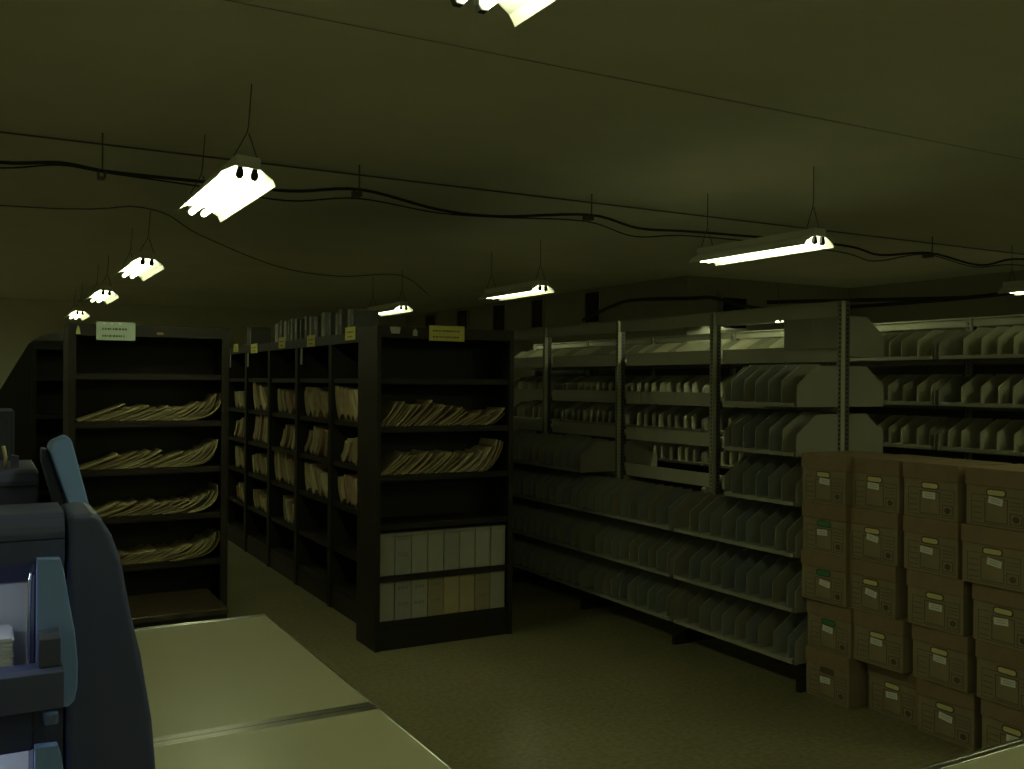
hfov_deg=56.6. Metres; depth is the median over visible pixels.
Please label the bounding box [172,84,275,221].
fluorescent light
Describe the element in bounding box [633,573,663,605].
divider
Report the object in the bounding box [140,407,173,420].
folder
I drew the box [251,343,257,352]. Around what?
card
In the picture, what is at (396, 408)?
folder
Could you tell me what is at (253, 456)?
folder
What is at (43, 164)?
cable
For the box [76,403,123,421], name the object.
folder
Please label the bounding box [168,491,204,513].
folder
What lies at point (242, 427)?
folder
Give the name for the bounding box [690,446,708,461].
divider
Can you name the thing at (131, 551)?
folder
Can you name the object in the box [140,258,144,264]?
socket
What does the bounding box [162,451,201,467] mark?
folder
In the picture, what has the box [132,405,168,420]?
folder
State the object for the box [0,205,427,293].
power cord
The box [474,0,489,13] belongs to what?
socket
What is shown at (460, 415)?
folder
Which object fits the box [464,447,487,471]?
folder
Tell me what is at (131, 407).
folder
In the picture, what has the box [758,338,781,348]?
divider
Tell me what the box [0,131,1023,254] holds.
conduit
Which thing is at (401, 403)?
folder
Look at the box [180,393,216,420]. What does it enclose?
folder
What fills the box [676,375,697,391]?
divider
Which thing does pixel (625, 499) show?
divider
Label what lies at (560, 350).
divider
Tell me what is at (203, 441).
folder
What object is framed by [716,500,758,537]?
divider
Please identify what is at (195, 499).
folder
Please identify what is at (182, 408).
folder
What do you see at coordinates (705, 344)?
divider
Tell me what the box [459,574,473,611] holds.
case
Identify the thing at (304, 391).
folder
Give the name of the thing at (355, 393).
folder
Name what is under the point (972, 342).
divider
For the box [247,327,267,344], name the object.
binder
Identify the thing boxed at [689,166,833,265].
fluorescent light
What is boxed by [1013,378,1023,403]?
divider
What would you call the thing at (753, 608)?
divider
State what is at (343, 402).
folder
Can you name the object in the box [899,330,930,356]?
divider
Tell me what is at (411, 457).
folder
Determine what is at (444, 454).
folder
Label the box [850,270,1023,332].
wall
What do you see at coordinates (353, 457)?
folder
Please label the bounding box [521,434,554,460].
divider
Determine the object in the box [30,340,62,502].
bookcase
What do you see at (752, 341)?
divider
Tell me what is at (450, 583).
case
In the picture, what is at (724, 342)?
divider
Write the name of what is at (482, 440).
folder
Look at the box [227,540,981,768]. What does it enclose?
floor
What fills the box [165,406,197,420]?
folder
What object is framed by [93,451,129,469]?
folder
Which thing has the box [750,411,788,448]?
divider
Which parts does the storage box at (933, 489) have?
lid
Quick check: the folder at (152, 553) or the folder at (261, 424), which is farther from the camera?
the folder at (261, 424)
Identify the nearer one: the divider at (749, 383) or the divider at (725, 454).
the divider at (749, 383)
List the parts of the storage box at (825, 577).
lid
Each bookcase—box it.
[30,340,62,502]
[62,323,228,617]
[228,346,245,549]
[244,343,268,565]
[267,339,296,583]
[295,335,329,605]
[328,332,357,622]
[356,325,513,652]
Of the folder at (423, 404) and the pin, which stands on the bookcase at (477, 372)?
the folder at (423, 404)
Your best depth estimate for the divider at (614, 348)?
8.86 m
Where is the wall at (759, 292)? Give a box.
[677,275,849,342]
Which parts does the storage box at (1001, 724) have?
lid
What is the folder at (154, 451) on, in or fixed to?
on the bookcase at (180, 366)
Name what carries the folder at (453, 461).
on the bookcase at (477, 372)
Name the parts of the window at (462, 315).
pane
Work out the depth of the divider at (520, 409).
10.25 m
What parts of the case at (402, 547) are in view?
case lid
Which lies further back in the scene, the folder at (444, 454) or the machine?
the folder at (444, 454)
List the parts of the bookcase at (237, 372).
shelf, shelf, shelf, shelf, panel, shelf, shelf, panel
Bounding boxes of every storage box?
[801,451,894,506]
[801,549,848,607]
[802,501,849,557]
[805,644,868,708]
[807,598,853,658]
[849,557,907,618]
[850,507,904,566]
[852,454,951,513]
[853,609,912,673]
[867,663,917,725]
[903,459,1011,521]
[903,515,965,578]
[907,569,973,635]
[912,623,976,692]
[916,677,981,750]
[961,523,1023,592]
[965,464,1023,531]
[972,583,1023,651]
[975,639,1023,711]
[981,698,1023,748]
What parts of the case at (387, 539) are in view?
case lid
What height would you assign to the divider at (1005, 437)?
0.172 m
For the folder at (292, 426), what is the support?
on the bookcase at (282, 361)
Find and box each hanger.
[97,133,105,180]
[351,165,361,197]
[582,194,593,221]
[922,236,933,257]
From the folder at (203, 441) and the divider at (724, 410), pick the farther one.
the divider at (724, 410)
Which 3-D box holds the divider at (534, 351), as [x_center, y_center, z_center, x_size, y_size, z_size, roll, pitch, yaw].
[0.232,-0.286,10.221,0.290,0.172,0.050,0,0,-29]
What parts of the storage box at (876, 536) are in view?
lid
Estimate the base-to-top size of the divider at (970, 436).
0.172 m
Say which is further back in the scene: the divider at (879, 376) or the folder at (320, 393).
the folder at (320, 393)
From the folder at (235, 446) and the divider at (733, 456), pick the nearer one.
the divider at (733, 456)
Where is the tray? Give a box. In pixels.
[0,628,63,716]
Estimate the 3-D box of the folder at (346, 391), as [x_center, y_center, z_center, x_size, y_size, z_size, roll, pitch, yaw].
[-1.043,0.139,6.797,0.260,0.236,0.203,0,0,-29]
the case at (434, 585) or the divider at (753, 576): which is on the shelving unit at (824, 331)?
the divider at (753, 576)
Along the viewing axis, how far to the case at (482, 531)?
6.17 m
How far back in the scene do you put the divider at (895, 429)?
6.08 m
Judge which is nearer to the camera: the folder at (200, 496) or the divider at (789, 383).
the divider at (789, 383)
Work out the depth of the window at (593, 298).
14.54 m
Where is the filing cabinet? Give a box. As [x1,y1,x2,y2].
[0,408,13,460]
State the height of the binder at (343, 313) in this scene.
0.219 m
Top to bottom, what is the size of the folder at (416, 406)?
0.137 m
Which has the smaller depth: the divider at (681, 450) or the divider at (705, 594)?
the divider at (705, 594)
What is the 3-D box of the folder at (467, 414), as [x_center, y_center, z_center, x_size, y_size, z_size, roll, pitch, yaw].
[-0.373,0.222,6.192,0.152,0.082,0.240,0,0,-29]
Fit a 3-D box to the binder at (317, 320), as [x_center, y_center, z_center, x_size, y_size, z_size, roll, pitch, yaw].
[-1.537,-0.463,7.906,0.202,0.195,0.104,0,0,-29]
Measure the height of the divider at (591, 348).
0.172 m
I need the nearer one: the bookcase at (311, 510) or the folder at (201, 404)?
the folder at (201, 404)
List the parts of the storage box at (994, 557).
lid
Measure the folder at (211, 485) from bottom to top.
0.169 m
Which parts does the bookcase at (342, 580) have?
panel, shelf, shelf, shelf, shelf, shelf, shelf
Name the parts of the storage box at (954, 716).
lid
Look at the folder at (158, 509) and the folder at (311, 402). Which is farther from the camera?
the folder at (311, 402)
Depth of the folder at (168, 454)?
6.01 m
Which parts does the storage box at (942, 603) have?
lid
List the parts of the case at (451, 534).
case lid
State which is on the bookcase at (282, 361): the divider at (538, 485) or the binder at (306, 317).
the binder at (306, 317)
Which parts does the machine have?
panel, guide rail, arm, panel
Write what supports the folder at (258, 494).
on the bookcase at (256, 520)
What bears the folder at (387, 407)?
on the bookcase at (477, 372)
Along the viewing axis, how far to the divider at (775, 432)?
5.32 m
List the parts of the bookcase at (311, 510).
shelf, shelf, panel, shelf, shelf, shelf, shelf, panel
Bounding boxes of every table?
[134,614,374,742]
[153,705,451,768]
[915,737,1023,768]
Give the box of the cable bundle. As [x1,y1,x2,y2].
[0,161,1023,265]
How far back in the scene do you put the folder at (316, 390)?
7.35 m
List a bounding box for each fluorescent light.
[63,287,89,320]
[83,256,118,303]
[112,210,163,280]
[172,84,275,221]
[368,270,412,315]
[450,0,554,26]
[479,239,553,300]
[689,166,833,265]
[709,283,783,327]
[997,267,1023,294]
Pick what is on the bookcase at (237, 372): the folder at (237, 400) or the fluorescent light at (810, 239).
the folder at (237, 400)
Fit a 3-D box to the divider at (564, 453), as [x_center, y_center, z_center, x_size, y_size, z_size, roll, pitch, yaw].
[0.482,0.514,7.269,0.290,0.215,0.050,0,0,-29]
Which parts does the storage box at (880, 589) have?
lid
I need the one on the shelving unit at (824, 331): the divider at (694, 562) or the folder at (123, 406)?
the divider at (694, 562)
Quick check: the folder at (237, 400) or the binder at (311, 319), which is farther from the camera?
the folder at (237, 400)
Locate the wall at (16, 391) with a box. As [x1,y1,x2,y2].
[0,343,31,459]
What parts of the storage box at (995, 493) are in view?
lid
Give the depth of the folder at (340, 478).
6.83 m
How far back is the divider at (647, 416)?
8.31 m
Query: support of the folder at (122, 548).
on the bookcase at (180, 366)
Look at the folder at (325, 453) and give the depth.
7.18 m
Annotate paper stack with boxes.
[0,624,13,666]
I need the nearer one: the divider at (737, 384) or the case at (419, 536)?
the divider at (737, 384)
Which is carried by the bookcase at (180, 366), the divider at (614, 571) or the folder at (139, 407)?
the folder at (139, 407)
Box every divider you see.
[515,433,547,459]
[515,467,546,493]
[517,400,540,416]
[518,350,533,357]
[518,376,533,388]
[520,468,553,494]
[521,401,539,416]
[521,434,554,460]
[523,350,538,357]
[523,376,538,388]
[528,376,542,388]
[528,401,542,416]
[529,434,562,461]
[529,469,559,496]
[531,403,542,417]
[533,378,542,388]
[533,470,565,497]
[535,435,569,462]
[538,401,561,417]
[539,376,554,389]
[539,471,572,498]
[545,436,577,463]
[547,472,579,500]
[551,349,564,361]
[551,402,566,418]
[555,348,576,355]
[555,376,577,389]
[555,402,577,418]
[560,437,592,466]
[563,402,589,419]
[566,376,582,389]
[566,438,600,467]
[571,403,589,419]
[572,347,589,355]
[572,376,588,389]
[573,439,607,468]
[574,516,610,547]
[575,403,595,420]
[575,476,610,506]
[578,347,595,354]
[578,376,595,389]
[583,403,602,420]
[584,347,600,354]
[584,376,601,389]
[584,478,619,508]
[588,403,614,421]
[590,346,607,354]
[590,376,606,390]
[590,479,627,510]
[590,560,618,590]
[592,520,628,551]
[596,376,613,390]
[597,346,614,354]
[597,404,614,421]
[599,522,636,554]
[599,563,626,593]
[600,480,636,512]
[602,376,614,390]
[602,405,614,422]
[603,346,615,354]
[606,404,630,422]
[607,565,635,596]
[608,482,645,513]
[608,524,645,556]
[609,376,627,390]
[615,568,643,599]
[617,483,654,515]
[617,526,653,558]
[624,570,653,602]
[625,345,641,353]
[625,376,641,384]
[625,528,663,561]
[626,484,663,517]
[630,344,649,353]
[630,375,648,390]
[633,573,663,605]
[634,405,663,424]
[634,530,672,564]
[636,486,672,519]
[637,375,655,391]
[638,344,655,352]
[644,344,664,352]
[644,375,664,391]
[644,406,665,425]
[644,576,672,609]
[645,487,682,521]
[645,532,682,566]
[647,441,658,450]
[651,375,673,391]
[652,406,671,425]
[652,534,691,569]
[653,343,672,352]
[653,578,683,612]
[654,442,665,456]
[654,489,691,523]
[657,443,674,457]
[658,406,685,426]
[660,343,680,351]
[660,375,679,391]
[662,582,689,615]
[663,536,702,572]
[664,491,703,526]
[666,444,683,458]
[667,375,689,391]
[668,342,687,351]
[668,407,687,426]
[672,407,697,427]
[674,444,689,459]
[675,342,695,351]
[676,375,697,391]
[681,445,697,460]
[683,342,704,350]
[683,588,716,623]
[684,375,705,391]
[684,407,708,427]
[684,541,725,578]
[686,494,725,530]
[687,408,708,428]
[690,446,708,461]
[692,375,709,392]
[693,341,709,350]
[694,591,728,627]
[695,496,735,532]
[695,544,736,581]
[705,498,746,535]
[706,546,747,584]
[706,595,739,631]
[707,408,736,429]
[708,445,723,463]
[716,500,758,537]
[716,549,758,587]
[717,598,752,635]
[720,375,734,396]
[720,409,741,430]
[720,450,731,464]
[721,340,730,346]
[721,340,740,356]
[725,451,741,465]
[726,454,768,492]
[728,409,751,425]
[728,410,762,446]
[729,339,750,349]
[729,601,763,639]
[730,502,772,540]
[730,552,771,591]
[731,365,761,400]
[737,455,780,493]
[738,339,759,348]
[738,452,752,460]
[739,365,773,401]
[739,410,780,447]
[740,554,783,594]
[741,504,783,542]
[741,605,775,643]
[747,338,769,348]
[750,364,785,401]
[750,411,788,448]
[750,457,793,495]
[752,608,791,647]
[754,557,797,598]
[756,506,798,546]
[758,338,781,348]
[763,411,806,449]
[764,458,800,497]
[766,560,801,602]
[768,364,800,401]
[768,612,807,652]
[769,337,783,347]
[770,508,801,549]
[775,364,819,402]
[776,412,820,450]
[777,461,802,499]
[780,570,801,606]
[781,516,802,551]
[783,616,807,658]
[871,414,890,424]
[875,374,887,380]
[877,415,905,441]
[880,374,901,400]
[883,415,918,442]
[884,332,902,356]
[888,374,916,400]
[889,331,914,356]
[897,416,931,443]
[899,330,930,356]
[903,374,931,400]
[910,374,946,401]
[911,329,944,356]
[912,417,944,444]
[926,417,960,445]
[931,374,961,401]
[932,329,962,355]
[941,418,978,446]
[954,374,992,402]
[954,418,992,447]
[956,327,994,355]
[973,419,1011,448]
[981,326,1010,354]
[981,374,1011,402]
[990,325,1023,354]
[990,420,1023,450]
[991,374,1023,403]
[1010,427,1023,451]
[1013,329,1023,353]
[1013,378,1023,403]
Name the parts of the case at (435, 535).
case lid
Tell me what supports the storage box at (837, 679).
on the floor
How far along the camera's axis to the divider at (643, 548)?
6.36 m
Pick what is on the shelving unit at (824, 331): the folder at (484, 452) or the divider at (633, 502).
the divider at (633, 502)
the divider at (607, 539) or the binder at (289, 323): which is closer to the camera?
the divider at (607, 539)
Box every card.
[96,321,134,340]
[233,344,237,351]
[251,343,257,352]
[279,337,284,348]
[307,335,314,346]
[345,326,354,340]
[429,325,463,341]
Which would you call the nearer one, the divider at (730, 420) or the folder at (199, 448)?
the folder at (199, 448)
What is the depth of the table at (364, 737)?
2.33 m
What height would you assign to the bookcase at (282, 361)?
1.985 m
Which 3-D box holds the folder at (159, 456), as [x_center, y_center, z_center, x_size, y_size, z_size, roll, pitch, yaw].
[-2.359,0.485,6.050,0.199,0.076,0.270,0,0,-29]
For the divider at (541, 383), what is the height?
0.172 m
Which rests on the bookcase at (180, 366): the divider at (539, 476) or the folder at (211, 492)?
the folder at (211, 492)
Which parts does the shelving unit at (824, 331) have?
rail, shelf, shelf, shelf, shelf, shelf, shelf, shelf, rail, shelf, shelf, shelf, shelf, shelf, shelf, rail, shelf, shelf, shelf, shelf, shelf, shelf, shelf, shelf, shelf, rail, shelf, shelf, shelf, panel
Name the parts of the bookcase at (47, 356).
panel, panel, shelf, shelf, shelf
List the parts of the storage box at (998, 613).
lid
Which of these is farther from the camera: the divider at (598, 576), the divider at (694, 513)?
the divider at (598, 576)
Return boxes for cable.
[0,164,1023,267]
[582,293,1013,320]
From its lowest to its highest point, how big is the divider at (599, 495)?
0.215 m
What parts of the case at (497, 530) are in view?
case lid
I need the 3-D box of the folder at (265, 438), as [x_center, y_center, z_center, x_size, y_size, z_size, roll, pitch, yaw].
[-2.124,0.416,8.707,0.260,0.257,0.140,0,0,-29]
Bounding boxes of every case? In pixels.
[380,531,394,576]
[380,582,393,621]
[389,529,411,574]
[394,580,410,620]
[404,528,427,573]
[411,579,426,617]
[421,527,443,571]
[427,577,443,615]
[437,526,459,570]
[443,575,458,613]
[453,525,474,568]
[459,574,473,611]
[469,524,489,566]
[474,572,489,609]
[484,523,505,565]
[489,571,504,608]
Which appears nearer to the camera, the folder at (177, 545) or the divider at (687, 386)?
the folder at (177, 545)
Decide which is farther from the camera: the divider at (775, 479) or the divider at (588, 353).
the divider at (588, 353)
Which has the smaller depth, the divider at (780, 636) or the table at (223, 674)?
the table at (223, 674)
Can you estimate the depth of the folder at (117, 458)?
5.84 m
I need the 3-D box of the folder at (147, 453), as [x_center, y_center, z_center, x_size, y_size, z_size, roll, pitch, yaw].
[-2.443,0.476,6.015,0.226,0.092,0.270,0,0,-29]
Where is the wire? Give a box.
[225,0,1023,159]
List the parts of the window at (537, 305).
pane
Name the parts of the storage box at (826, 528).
lid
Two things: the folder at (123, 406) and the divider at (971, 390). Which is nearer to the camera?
the divider at (971, 390)
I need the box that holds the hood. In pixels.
[0,502,64,565]
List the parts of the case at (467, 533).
case lid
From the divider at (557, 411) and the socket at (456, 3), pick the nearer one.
the socket at (456, 3)
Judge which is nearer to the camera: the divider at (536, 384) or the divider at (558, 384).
the divider at (558, 384)
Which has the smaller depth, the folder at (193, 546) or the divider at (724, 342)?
the folder at (193, 546)
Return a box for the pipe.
[767,292,1007,303]
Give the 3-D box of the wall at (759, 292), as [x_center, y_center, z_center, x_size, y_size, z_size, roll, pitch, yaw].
[3.707,0.103,13.538,3.300,3.095,0.200,0,0,-29]
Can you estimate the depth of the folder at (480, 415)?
6.15 m
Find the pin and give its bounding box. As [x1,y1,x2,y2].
[1,446,6,467]
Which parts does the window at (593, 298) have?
pane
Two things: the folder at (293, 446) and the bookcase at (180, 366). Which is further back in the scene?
the folder at (293, 446)
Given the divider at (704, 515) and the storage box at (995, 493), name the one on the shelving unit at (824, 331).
the divider at (704, 515)
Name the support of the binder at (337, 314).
on the bookcase at (311, 510)
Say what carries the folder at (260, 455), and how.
on the bookcase at (256, 520)
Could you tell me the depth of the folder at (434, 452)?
6.04 m
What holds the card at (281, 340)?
attached to the bookcase at (282, 361)
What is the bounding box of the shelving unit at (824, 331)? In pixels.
[511,301,883,692]
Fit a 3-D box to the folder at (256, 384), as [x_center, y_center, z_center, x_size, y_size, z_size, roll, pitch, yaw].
[-2.280,0.101,8.970,0.260,0.282,0.220,0,0,-29]
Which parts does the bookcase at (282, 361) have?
shelf, shelf, shelf, panel, shelf, shelf, shelf, panel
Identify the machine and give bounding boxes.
[0,435,154,768]
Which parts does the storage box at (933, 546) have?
lid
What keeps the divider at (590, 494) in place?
on the shelving unit at (824, 331)
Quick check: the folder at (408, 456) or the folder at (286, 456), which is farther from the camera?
the folder at (286, 456)
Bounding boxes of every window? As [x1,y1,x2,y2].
[424,313,436,326]
[456,308,468,328]
[492,303,506,329]
[530,297,544,328]
[584,289,601,323]
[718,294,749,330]
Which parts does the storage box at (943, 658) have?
lid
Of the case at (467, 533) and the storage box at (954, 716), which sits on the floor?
the storage box at (954, 716)
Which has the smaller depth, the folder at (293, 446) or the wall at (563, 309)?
the folder at (293, 446)
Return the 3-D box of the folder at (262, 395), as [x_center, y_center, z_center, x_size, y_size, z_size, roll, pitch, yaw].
[-2.169,0.131,8.786,0.260,0.225,0.208,0,0,-29]
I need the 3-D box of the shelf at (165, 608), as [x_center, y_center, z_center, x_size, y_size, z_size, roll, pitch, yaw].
[-2.142,1.457,5.572,0.805,0.330,0.600,0,0,-29]
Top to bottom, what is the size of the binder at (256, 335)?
0.207 m
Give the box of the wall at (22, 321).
[0,298,405,387]
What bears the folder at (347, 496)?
on the bookcase at (342, 580)
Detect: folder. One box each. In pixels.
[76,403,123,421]
[78,455,117,469]
[83,450,117,469]
[84,407,124,421]
[88,408,128,421]
[88,457,121,469]
[92,406,129,421]
[92,498,115,512]
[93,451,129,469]
[96,449,135,469]
[97,405,142,420]
[98,497,119,513]
[99,498,125,513]
[99,499,131,516]
[99,506,123,514]
[100,407,140,421]
[101,454,136,469]
[101,498,135,516]
[104,404,141,420]
[104,508,127,516]
[105,450,143,469]
[108,499,143,517]
[109,406,148,420]
[109,453,147,468]
[112,404,148,420]
[113,448,150,468]
[113,504,152,516]
[116,406,155,420]
[116,457,143,468]
[116,496,153,516]
[116,546,123,554]
[119,409,151,420]
[120,454,150,468]
[120,547,127,557]
[120,547,137,559]
[121,543,155,564]
[121,544,147,561]
[121,545,149,562]
[121,553,152,563]
[123,448,161,468]
[123,551,154,564]
[124,408,156,420]
[124,503,159,515]
[127,406,163,420]
[127,456,160,468]
[127,544,163,564]
[128,498,159,515]
[131,453,161,468]
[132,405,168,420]
[132,497,169,515]
[135,408,168,420]
[135,543,165,563]
[136,453,167,467]
[139,450,178,467]
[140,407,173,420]
[140,505,172,515]
[140,543,171,563]
[143,406,177,420]
[143,451,175,467]
[144,549,175,563]
[146,406,181,420]
[146,495,181,514]
[147,448,183,467]
[150,406,181,420]
[151,495,189,514]
[151,540,185,562]
[153,454,189,467]
[154,407,186,420]
[154,539,191,561]
[155,501,188,514]
[157,403,194,420]
[158,449,192,467]
[158,549,193,562]
[161,401,198,420]
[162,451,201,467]
[162,499,196,514]
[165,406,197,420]
[165,447,196,467]
[167,540,195,560]
[168,403,198,420]
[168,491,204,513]
[169,445,203,466]
[169,534,203,560]
[172,490,205,513]
[173,401,205,420]
[173,442,208,466]
[174,534,208,560]
[176,396,214,420]
[176,491,197,510]
[178,440,210,466]
[178,486,209,512]
[178,531,212,560]
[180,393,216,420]
[180,438,213,466]
[180,527,215,560]
[181,487,214,512]
[184,437,217,466]
[185,481,217,512]
[187,399,215,419]
[187,481,218,512]
[188,392,220,420]
[189,442,215,466]
[190,535,216,558]
[191,526,219,558]
[234,420,239,436]
[235,446,243,466]
[236,392,239,407]
[236,448,241,467]
[236,485,239,498]
[238,392,243,407]
[238,419,241,437]
[240,418,243,437]
[240,448,243,468]
[241,451,243,466]
[241,487,243,500]
[252,455,256,472]
[253,382,257,409]
[253,414,259,440]
[253,489,266,505]
[254,382,267,409]
[255,416,259,441]
[255,453,266,473]
[256,491,266,508]
[257,415,263,441]
[259,385,267,410]
[259,454,266,474]
[260,494,266,509]
[261,386,267,410]
[261,456,266,475]
[262,415,265,442]
[262,497,266,512]
[263,387,267,408]
[263,458,266,476]
[264,416,266,443]
[274,451,278,480]
[277,452,284,481]
[278,389,280,412]
[279,389,294,412]
[280,429,284,447]
[281,453,287,482]
[282,391,288,412]
[282,424,294,447]
[283,495,293,520]
[284,454,293,484]
[285,498,293,522]
[286,391,294,413]
[287,425,294,448]
[287,459,293,485]
[288,392,294,413]
[288,501,293,523]
[290,458,293,477]
[292,429,294,449]
[304,391,307,415]
[304,430,312,452]
[305,387,313,415]
[305,462,321,490]
[308,392,316,416]
[309,425,327,453]
[310,463,327,493]
[312,387,327,416]
[313,430,319,454]
[314,468,327,496]
[316,428,327,455]
[318,391,327,417]
[320,472,327,497]
[322,393,327,413]
[323,430,327,456]
[335,385,357,419]
[338,476,346,503]
[340,386,352,419]
[341,440,346,460]
[342,438,355,461]
[344,387,357,420]
[344,474,356,504]
[348,439,355,462]
[348,475,356,505]
[349,389,357,421]
[349,476,356,507]
[352,390,357,415]
[352,440,355,463]
[353,478,356,498]
[354,437,357,464]
[381,401,397,424]
[381,405,400,426]
[381,451,402,474]
[381,455,405,475]
[383,401,404,426]
[384,455,409,475]
[387,404,406,426]
[388,450,408,474]
[390,454,414,474]
[391,404,409,426]
[394,404,414,426]
[395,454,417,474]
[397,451,421,474]
[399,404,420,426]
[400,454,425,474]
[402,402,429,426]
[405,449,427,474]
[406,399,432,426]
[407,454,429,473]
[410,403,434,425]
[411,406,434,425]
[412,453,432,473]
[414,454,438,473]
[416,404,442,425]
[419,405,444,425]
[419,450,442,473]
[423,409,442,425]
[423,450,447,473]
[426,405,453,425]
[427,453,450,473]
[430,449,450,473]
[432,452,455,472]
[433,408,459,425]
[436,411,458,425]
[437,453,458,472]
[439,452,464,472]
[441,409,464,425]
[443,452,463,472]
[445,411,466,425]
[446,462,459,472]
[449,412,472,425]
[450,451,470,472]
[452,450,473,472]
[453,412,475,425]
[456,409,480,425]
[456,452,480,471]
[460,412,480,425]
[461,448,482,471]
[464,414,483,425]
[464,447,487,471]
[468,445,490,471]
[470,409,494,424]
[471,443,494,471]
[474,414,490,424]
[477,438,497,471]
[479,411,501,424]
[481,440,500,471]
[484,441,502,470]
[486,407,504,411]
[487,412,504,424]
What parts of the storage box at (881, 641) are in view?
lid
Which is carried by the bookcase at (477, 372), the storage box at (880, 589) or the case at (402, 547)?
the case at (402, 547)
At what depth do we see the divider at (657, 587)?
6.26 m
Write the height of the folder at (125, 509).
0.057 m
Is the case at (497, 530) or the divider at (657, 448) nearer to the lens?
the case at (497, 530)
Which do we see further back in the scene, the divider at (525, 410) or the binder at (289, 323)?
the divider at (525, 410)
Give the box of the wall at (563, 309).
[406,277,676,429]
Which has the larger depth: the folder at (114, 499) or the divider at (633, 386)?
the divider at (633, 386)
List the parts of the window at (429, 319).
pane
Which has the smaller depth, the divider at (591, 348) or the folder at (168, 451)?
the folder at (168, 451)
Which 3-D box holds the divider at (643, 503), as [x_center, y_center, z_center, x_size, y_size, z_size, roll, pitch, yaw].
[0.955,0.796,6.420,0.290,0.215,0.050,0,0,-29]
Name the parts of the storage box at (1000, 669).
lid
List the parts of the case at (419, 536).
case lid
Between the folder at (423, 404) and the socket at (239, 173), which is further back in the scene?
the folder at (423, 404)
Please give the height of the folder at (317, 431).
0.201 m
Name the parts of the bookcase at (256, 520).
panel, shelf, shelf, shelf, shelf, shelf, shelf, panel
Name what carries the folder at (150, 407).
on the bookcase at (180, 366)
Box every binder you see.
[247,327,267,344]
[249,327,269,344]
[275,324,279,341]
[280,320,285,337]
[284,321,290,340]
[288,322,290,339]
[291,318,294,339]
[295,319,304,339]
[300,319,304,338]
[305,316,321,337]
[309,316,316,334]
[314,316,321,336]
[321,312,332,335]
[329,313,335,334]
[335,313,338,334]
[339,309,347,333]
[348,309,374,326]
[352,310,378,331]
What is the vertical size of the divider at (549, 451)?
0.215 m
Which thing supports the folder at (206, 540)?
on the bookcase at (180, 366)
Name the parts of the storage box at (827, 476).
lid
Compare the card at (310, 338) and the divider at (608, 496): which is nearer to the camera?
the divider at (608, 496)
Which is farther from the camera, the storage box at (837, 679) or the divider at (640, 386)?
the divider at (640, 386)
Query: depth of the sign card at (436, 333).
5.99 m
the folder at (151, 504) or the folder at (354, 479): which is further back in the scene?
the folder at (354, 479)
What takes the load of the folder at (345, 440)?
on the bookcase at (342, 580)
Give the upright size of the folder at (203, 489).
0.137 m
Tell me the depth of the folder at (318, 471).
7.30 m
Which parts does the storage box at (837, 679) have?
lid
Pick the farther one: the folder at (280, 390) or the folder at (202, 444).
the folder at (280, 390)
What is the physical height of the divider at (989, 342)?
0.172 m
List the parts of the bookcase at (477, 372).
panel, panel, shelf, shelf, shelf, shelf, shelf, shelf, panel, panel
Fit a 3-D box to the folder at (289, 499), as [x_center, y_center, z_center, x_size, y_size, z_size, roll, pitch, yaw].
[-1.786,1.069,8.094,0.260,0.198,0.150,0,0,-29]
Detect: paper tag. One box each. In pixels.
[300,348,301,364]
[390,327,400,333]
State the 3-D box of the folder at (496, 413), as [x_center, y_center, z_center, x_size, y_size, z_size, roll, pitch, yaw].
[-0.190,0.220,6.296,0.157,0.089,0.240,0,0,-29]
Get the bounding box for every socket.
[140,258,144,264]
[235,166,243,178]
[250,169,258,181]
[450,0,464,7]
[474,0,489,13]
[811,236,817,244]
[819,237,824,244]
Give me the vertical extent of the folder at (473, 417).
0.084 m
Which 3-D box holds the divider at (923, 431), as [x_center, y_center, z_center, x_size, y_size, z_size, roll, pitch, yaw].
[2.616,0.288,5.957,0.290,0.172,0.050,0,0,-29]
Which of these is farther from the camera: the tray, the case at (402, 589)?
the case at (402, 589)
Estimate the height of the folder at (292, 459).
0.230 m
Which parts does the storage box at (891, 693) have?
lid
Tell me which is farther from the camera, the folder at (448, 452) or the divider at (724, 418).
the divider at (724, 418)
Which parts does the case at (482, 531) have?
case lid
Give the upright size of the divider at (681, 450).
0.172 m
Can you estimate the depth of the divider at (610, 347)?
8.96 m
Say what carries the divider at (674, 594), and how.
on the shelving unit at (824, 331)
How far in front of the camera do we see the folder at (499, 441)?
6.21 m
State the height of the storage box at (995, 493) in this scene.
0.257 m
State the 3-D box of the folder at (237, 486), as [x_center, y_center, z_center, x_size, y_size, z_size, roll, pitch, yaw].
[-2.668,1.089,9.686,0.260,0.137,0.104,0,0,-29]
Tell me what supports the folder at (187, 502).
on the bookcase at (180, 366)
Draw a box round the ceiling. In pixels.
[0,0,1023,315]
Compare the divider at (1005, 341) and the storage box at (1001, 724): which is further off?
the divider at (1005, 341)
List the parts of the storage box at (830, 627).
lid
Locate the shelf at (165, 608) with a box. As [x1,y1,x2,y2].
[127,588,227,627]
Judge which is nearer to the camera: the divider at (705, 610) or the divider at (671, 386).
the divider at (705, 610)
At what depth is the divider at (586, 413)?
9.14 m
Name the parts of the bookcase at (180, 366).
panel, shelf, shelf, panel, shelf, shelf, shelf, panel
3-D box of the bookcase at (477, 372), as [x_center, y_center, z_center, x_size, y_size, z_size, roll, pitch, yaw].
[-0.490,0.638,6.151,0.955,1.990,0.330,0,0,-29]
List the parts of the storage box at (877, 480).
lid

